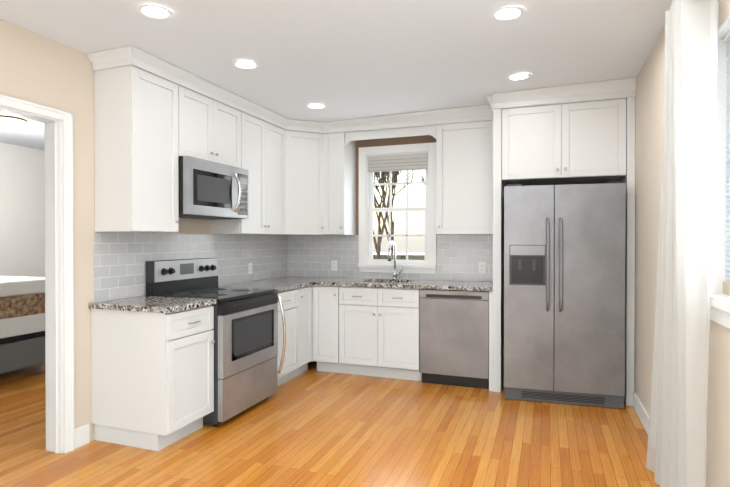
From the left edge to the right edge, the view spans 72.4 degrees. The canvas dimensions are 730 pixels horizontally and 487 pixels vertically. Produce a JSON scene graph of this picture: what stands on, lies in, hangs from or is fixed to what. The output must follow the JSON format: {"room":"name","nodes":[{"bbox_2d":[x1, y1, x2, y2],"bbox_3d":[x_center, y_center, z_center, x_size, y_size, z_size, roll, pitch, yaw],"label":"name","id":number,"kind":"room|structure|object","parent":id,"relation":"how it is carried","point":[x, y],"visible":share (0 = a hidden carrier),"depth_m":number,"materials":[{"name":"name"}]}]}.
{"room":"kitchen","nodes":[
{"label":"kitchen","id":0,"kind":"room"},
{"bbox_2d":[0,143,43,276],"bbox_3d":[-5.546,-0.026,3.642,0.120,2.660,7.200,0,0,20],"label":"wall","id":1,"kind":"structure","parent":0,"point":[22,210],"depth_m":6.47,"materials":[{"name":"paint"}]},
{"bbox_2d":[44,151,44,276],"bbox_3d":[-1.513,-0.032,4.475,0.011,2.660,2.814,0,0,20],"label":"wall","id":2,"kind":"structure","parent":0,"point":[44,151],"depth_m":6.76,"materials":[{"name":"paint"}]},
{"bbox_2d":[0,19,282,440],"bbox_3d":[-2.191,-0.018,2.420,0.120,2.660,7.200,0,0,20],"label":"wall","id":3,"kind":"structure","parent":0,"point":[40,69],"depth_m":3.20,"materials":[{"name":"beige paint"}]},
{"bbox_2d":[0,94,73,453],"bbox_3d":[-2.083,0.247,2.728,0.175,2.126,0.956,0,0,20],"label":"door frame","id":4,"kind":"structure","parent":3,"relation":"attached to","point":[59,290],"depth_m":3.11,"materials":[{"name":"white wood"}]},
{"bbox_2d":[74,424,89,440],"bbox_3d":[-1.517,1.236,4.511,0.013,0.125,2.765,0,0,20],"label":"baseboard","id":5,"kind":"structure","parent":3,"relation":"attached to","point":[81,435],"depth_m":3.21,"materials":[{"name":"white wood"}]},
{"bbox_2d":[91,45,182,232],"bbox_3d":[-1.572,-0.682,3.461,0.324,1.205,0.432,0,0,20],"label":"upper cabinet","id":6,"kind":"object","parent":3,"relation":"attached to","point":[155,117],"depth_m":3.29,"materials":[{"name":"white wood"}]},
{"bbox_2d":[94,232,289,301],"bbox_3d":[-1.348,0.148,4.548,0.007,0.467,2.624,0,0,20],"label":"backsplash","id":7,"kind":"structure","parent":3,"relation":"attached to","point":[121,259],"depth_m":4.04,"materials":[{"name":"tile"}]},
{"bbox_2d":[248,263,251,273],"bbox_3d":[-1.160,0.253,5.051,0.006,0.114,0.070,0,0,20],"label":"outlet","id":8,"kind":"object","parent":7,"relation":"attached to","point":[249,268],"visible":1,"depth_m":5.04,"materials":[{"name":"white plastic"}]},
{"bbox_2d":[183,70,242,168],"bbox_3d":[-1.363,-0.963,4.032,0.324,0.650,0.783,0,0,20],"label":"upper cabinet","id":9,"kind":"object","parent":3,"relation":"attached to","point":[212,114],"depth_m":3.95,"materials":[{"name":"white wood"}]},
{"bbox_2d":[178,156,248,219],"bbox_3d":[-1.299,-0.420,4.012,0.459,0.428,0.779,0,0,20],"label":"microwave","id":10,"kind":"object","parent":9,"relation":"attached to","point":[210,190],"visible":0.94,"depth_m":3.85,"materials":[{"name":"grey metal"}]},
{"bbox_2d":[211,98,286,234],"bbox_3d":[-1.069,-0.691,4.790,0.360,1.205,0.836,0,0,20],"label":"upper cabinet","id":11,"kind":"object","parent":3,"relation":"attached to","point":[264,130],"depth_m":4.69,"materials":[{"name":"white wood"}]},
{"bbox_2d":[0,361,659,486],"bbox_3d":[-2.172,1.342,2.422,7.300,0.060,7.440,0,0,20],"label":"floor","id":12,"kind":"structure","parent":0,"point":[311,426],"depth_m":3.23,"materials":[{"name":"brown wood"}]},
{"bbox_2d":[0,276,44,373],"bbox_3d":[-4.149,0.828,4.602,1.550,0.940,2.150,0,0,20],"label":"bed","id":13,"kind":"object","parent":12,"relation":"on","point":[22,322],"visible":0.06,"depth_m":4.79,"materials":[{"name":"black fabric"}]},
{"bbox_2d":[91,305,214,450],"bbox_3d":[-1.434,0.867,3.403,0.629,0.878,0.458,0,0,20],"label":"base cabinet","id":14,"kind":"object","parent":12,"relation":"on","point":[152,380],"depth_m":3.21,"materials":[{"name":"white wood"}]},
{"bbox_2d":[89,296,215,312],"bbox_3d":[-1.428,0.409,3.387,0.650,0.035,0.479,0,0,20],"label":"countertop","id":15,"kind":"structure","parent":14,"relation":"on","point":[157,304],"depth_m":3.26,"materials":[{"name":"stone"}]},
{"bbox_2d":[146,258,285,425],"bbox_3d":[-1.146,0.716,3.959,0.755,1.172,0.777,0,0,20],"label":"range","id":16,"kind":"object","parent":12,"relation":"on","point":[245,329],"visible":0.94,"depth_m":3.80,"materials":[{"name":"grey metal"}]},
{"bbox_2d":[276,289,294,385],"bbox_3d":[-0.995,0.859,4.610,0.629,0.878,0.564,0,0,20],"label":"base cabinet","id":17,"kind":"object","parent":12,"relation":"on","point":[287,373],"depth_m":4.54,"materials":[{"name":"white wood"}]},
{"bbox_2d":[218,277,312,292],"bbox_3d":[-0.951,0.400,4.694,0.653,0.035,0.760,0,0,20],"label":"countertop","id":18,"kind":"structure","parent":17,"relation":"on","point":[270,283],"depth_m":4.65,"materials":[{"name":"stone"}]},
{"bbox_2d":[295,285,314,376],"bbox_3d":[-0.848,0.856,4.922,0.693,0.878,0.371,0,0,20],"label":"base cabinet","id":19,"kind":"object","parent":12,"relation":"on","point":[304,296],"depth_m":4.86,"materials":[{"name":"white wood"}]},
{"bbox_2d":[315,285,366,373],"bbox_3d":[-0.276,0.855,5.190,0.368,0.878,0.691,0,0,20],"label":"base cabinet","id":20,"kind":"object","parent":12,"relation":"on","point":[340,311],"depth_m":4.89,"materials":[{"name":"white wood"}]},
{"bbox_2d":[277,241,492,290],"bbox_3d":[0.105,0.299,5.064,2.383,0.654,0.660,0,0,20],"label":"countertop","id":21,"kind":"structure","parent":20,"relation":"on","point":[394,282],"depth_m":4.87,"materials":[{"name":"stone"}]},
{"bbox_2d":[388,241,402,279],"bbox_3d":[0.312,0.175,5.158,0.121,0.407,0.241,0,0,20],"label":"faucet","id":22,"kind":"object","parent":21,"relation":"on","point":[395,273],"depth_m":5.24,"materials":[{"name":"silver metal"}]},
{"bbox_2d":[419,289,488,388],"bbox_3d":[0.900,0.860,4.785,0.624,0.872,0.612,0,0,20],"label":"dishwasher","id":23,"kind":"object","parent":12,"relation":"on","point":[453,337],"visible":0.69,"depth_m":4.50,"materials":[{"name":"grey metal"}]},
{"bbox_2d":[504,181,625,407],"bbox_3d":[1.674,0.400,4.305,0.913,1.787,0.712,0,0,16],"label":"refrigerator","id":24,"kind":"object","parent":12,"relation":"on","point":[564,294],"visible":1,"depth_m":4.01,"materials":[{"name":"grey metal"}]},
{"bbox_2d":[0,0,672,149],"bbox_3d":[-2.172,-1.300,2.405,7.300,0.135,7.440,0,0,20],"label":"ceiling","id":25,"kind":"structure","parent":0,"point":[347,59],"depth_m":3.18,"materials":[{"name":"paint"}]},
{"bbox_2d":[0,115,27,128],"bbox_3d":[-3.584,-1.236,5.016,0.320,0.165,0.320,0,0,20],"label":"light","id":26,"kind":"object","parent":25,"relation":"attached to","point":[8,122],"visible":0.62,"depth_m":4.95,"materials":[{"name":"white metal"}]},
{"bbox_2d":[137,4,173,19],"bbox_3d":[-1.128,-1.244,2.685,0.184,0.001,0.184,0,0,20],"label":"recessed light","id":27,"kind":"object","parent":25,"relation":"in","point":[153,11],"visible":0.98,"depth_m":2.68,"materials":[{"name":"white"}]},
{"bbox_2d":[232,60,258,68],"bbox_3d":[-0.834,-1.250,3.493,0.184,0.001,0.184,0,0,20],"label":"recessed light","id":28,"kind":"object","parent":25,"relation":"in","point":[244,64],"visible":0.92,"depth_m":3.48,"materials":[{"name":"white"}]},
{"bbox_2d":[307,104,325,108],"bbox_3d":[-0.445,-1.257,4.575,0.184,0.001,0.184,0,0,20],"label":"recessed light","id":29,"kind":"object","parent":25,"relation":"in","point":[317,106],"visible":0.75,"depth_m":4.58,"materials":[{"name":"white"}]},
{"bbox_2d":[491,6,524,20],"bbox_3d":[0.796,-1.279,2.782,0.184,0.001,0.184,0,0,20],"label":"recessed light","id":30,"kind":"object","parent":25,"relation":"in","point":[508,13],"visible":0.96,"depth_m":2.78,"materials":[{"name":"white"}]},
{"bbox_2d":[506,73,530,80],"bbox_3d":[1.186,-1.287,3.853,0.184,0.001,0.184,0,0,20],"label":"recessed light","id":31,"kind":"object","parent":25,"relation":"in","point":[517,76],"visible":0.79,"depth_m":3.84,"materials":[{"name":"white"}]},
{"bbox_2d":[311,151,492,281],"bbox_3d":[-0.920,-0.041,5.853,7.300,2.660,0.120,0,0,20],"label":"wall","id":32,"kind":"structure","parent":0,"point":[366,229],"depth_m":5.45,"materials":[{"name":"beige paint"}]},
{"bbox_2d":[287,118,326,234],"bbox_3d":[-0.701,-0.694,5.346,0.671,1.205,0.670,0,0,20],"label":"upper cabinet","id":33,"kind":"object","parent":32,"relation":"attached to","point":[306,140],"depth_m":5.19,"materials":[{"name":"white wood"}]},
{"bbox_2d":[327,121,358,234],"bbox_3d":[-0.298,-0.671,5.364,0.284,1.157,0.360,0,0,20],"label":"upper cabinet","id":34,"kind":"object","parent":32,"relation":"attached to","point":[342,137],"depth_m":5.23,"materials":[{"name":"white wood"}]},
{"bbox_2d":[290,235,492,280],"bbox_3d":[0.230,0.142,5.367,2.351,0.467,0.006,0,0,20],"label":"backsplash","id":35,"kind":"structure","parent":32,"relation":"attached to","point":[458,256],"depth_m":5.45,"materials":[{"name":"tile"}]},
{"bbox_2d":[331,260,336,270],"bbox_3d":[-0.342,0.246,5.570,0.070,0.114,0.006,0,0,20],"label":"electrical outlet","id":36,"kind":"object","parent":35,"relation":"attached to","point":[333,265],"visible":1,"depth_m":5.57,"materials":[{"name":"white plastic"}]},
{"bbox_2d":[478,262,484,272],"bbox_3d":[1.175,0.243,5.017,0.070,0.114,0.006,0,0,20],"label":"electrical outlet","id":37,"kind":"object","parent":35,"relation":"attached to","point":[481,267],"visible":1,"depth_m":5.02,"materials":[{"name":"white plastic"}]},
{"bbox_2d":[356,135,438,234],"bbox_3d":[0.349,-0.725,5.320,0.957,1.285,0.002,0,0,20],"label":"wall","id":38,"kind":"structure","parent":32,"relation":"attached to","point":[397,141],"depth_m":5.39,"materials":[{"name":"beige paint"}]},
{"bbox_2d":[358,142,436,273],"bbox_3d":[0.354,-0.368,5.364,0.860,1.360,0.162,0,0,20],"label":"window","id":39,"kind":"structure","parent":32,"relation":"in","point":[427,264],"depth_m":5.35,"materials":[{"name":"white wood"}]},
{"bbox_2d":[368,153,427,172],"bbox_3d":[0.345,-0.862,5.338,0.662,0.176,0.035,0,0,20],"label":"window blind","id":40,"kind":"object","parent":39,"relation":"attached to","point":[400,162],"visible":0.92,"depth_m":5.32,"materials":[{"name":"fabric"}]},
{"bbox_2d":[435,109,502,236],"bbox_3d":[1.013,-0.667,4.906,0.568,1.157,0.323,0,0,20],"label":"upper cabinet","id":41,"kind":"object","parent":32,"relation":"attached to","point":[468,189],"depth_m":4.75,"materials":[{"name":"white wood"}]},
{"bbox_2d":[499,81,630,188],"bbox_3d":[1.754,-0.922,4.473,0.973,0.737,0.628,0,0,20],"label":"upper cabinet","id":42,"kind":"object","parent":32,"relation":"attached to","point":[572,134],"depth_m":4.17,"materials":[{"name":"white wood"}]},
{"bbox_2d":[634,0,729,486],"bbox_3d":[1.201,-0.010,1.185,0.120,2.660,7.200,0,0,20],"label":"wall","id":43,"kind":"structure","parent":0,"point":[649,112],"depth_m":3.32,"materials":[{"name":"beige paint"}]},
{"bbox_2d":[633,392,648,433],"bbox_3d":[1.024,1.260,0.902,0.014,0.125,6.530,0,0,20],"label":"baseboard","id":44,"kind":"structure","parent":43,"relation":"attached to","point":[639,408],"depth_m":3.62,"materials":[{"name":"white wood"}]},
{"bbox_2d":[646,0,718,486],"bbox_3d":[1.176,0.137,1.541,0.168,2.338,2.950,0,0,20],"label":"curtain","id":45,"kind":"object","parent":43,"relation":"hanging from","point":[677,444],"visible":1,"depth_m":2.04,"materials":[{"name":"white fabric"}]},
{"bbox_2d":[710,15,729,328],"bbox_3d":[1.214,-0.278,1.269,0.155,1.205,1.930,0,0,20],"label":"window","id":46,"kind":"structure","parent":43,"relation":"in","point":[720,293],"depth_m":2.13,"materials":[{"name":"white"}]},
{"bbox_2d":[722,31,729,281],"bbox_3d":[1.228,-0.322,1.264,0.034,1.092,1.842,0,0,20],"label":"shade","id":47,"kind":"object","parent":46,"relation":"attached to","point":[726,34],"depth_m":2.13,"materials":[{"name":"white fabric"}]},
{"label":"outside","id":48,"kind":"structure","parent":0,"visible":0},
{"bbox_2d":[373,170,424,259],"bbox_3d":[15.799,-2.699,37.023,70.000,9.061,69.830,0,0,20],"label":"tree","id":49,"kind":"object","parent":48,"point":[411,256],"depth_m":18.46,"materials":[{"name":"brown plant"}]}
]}

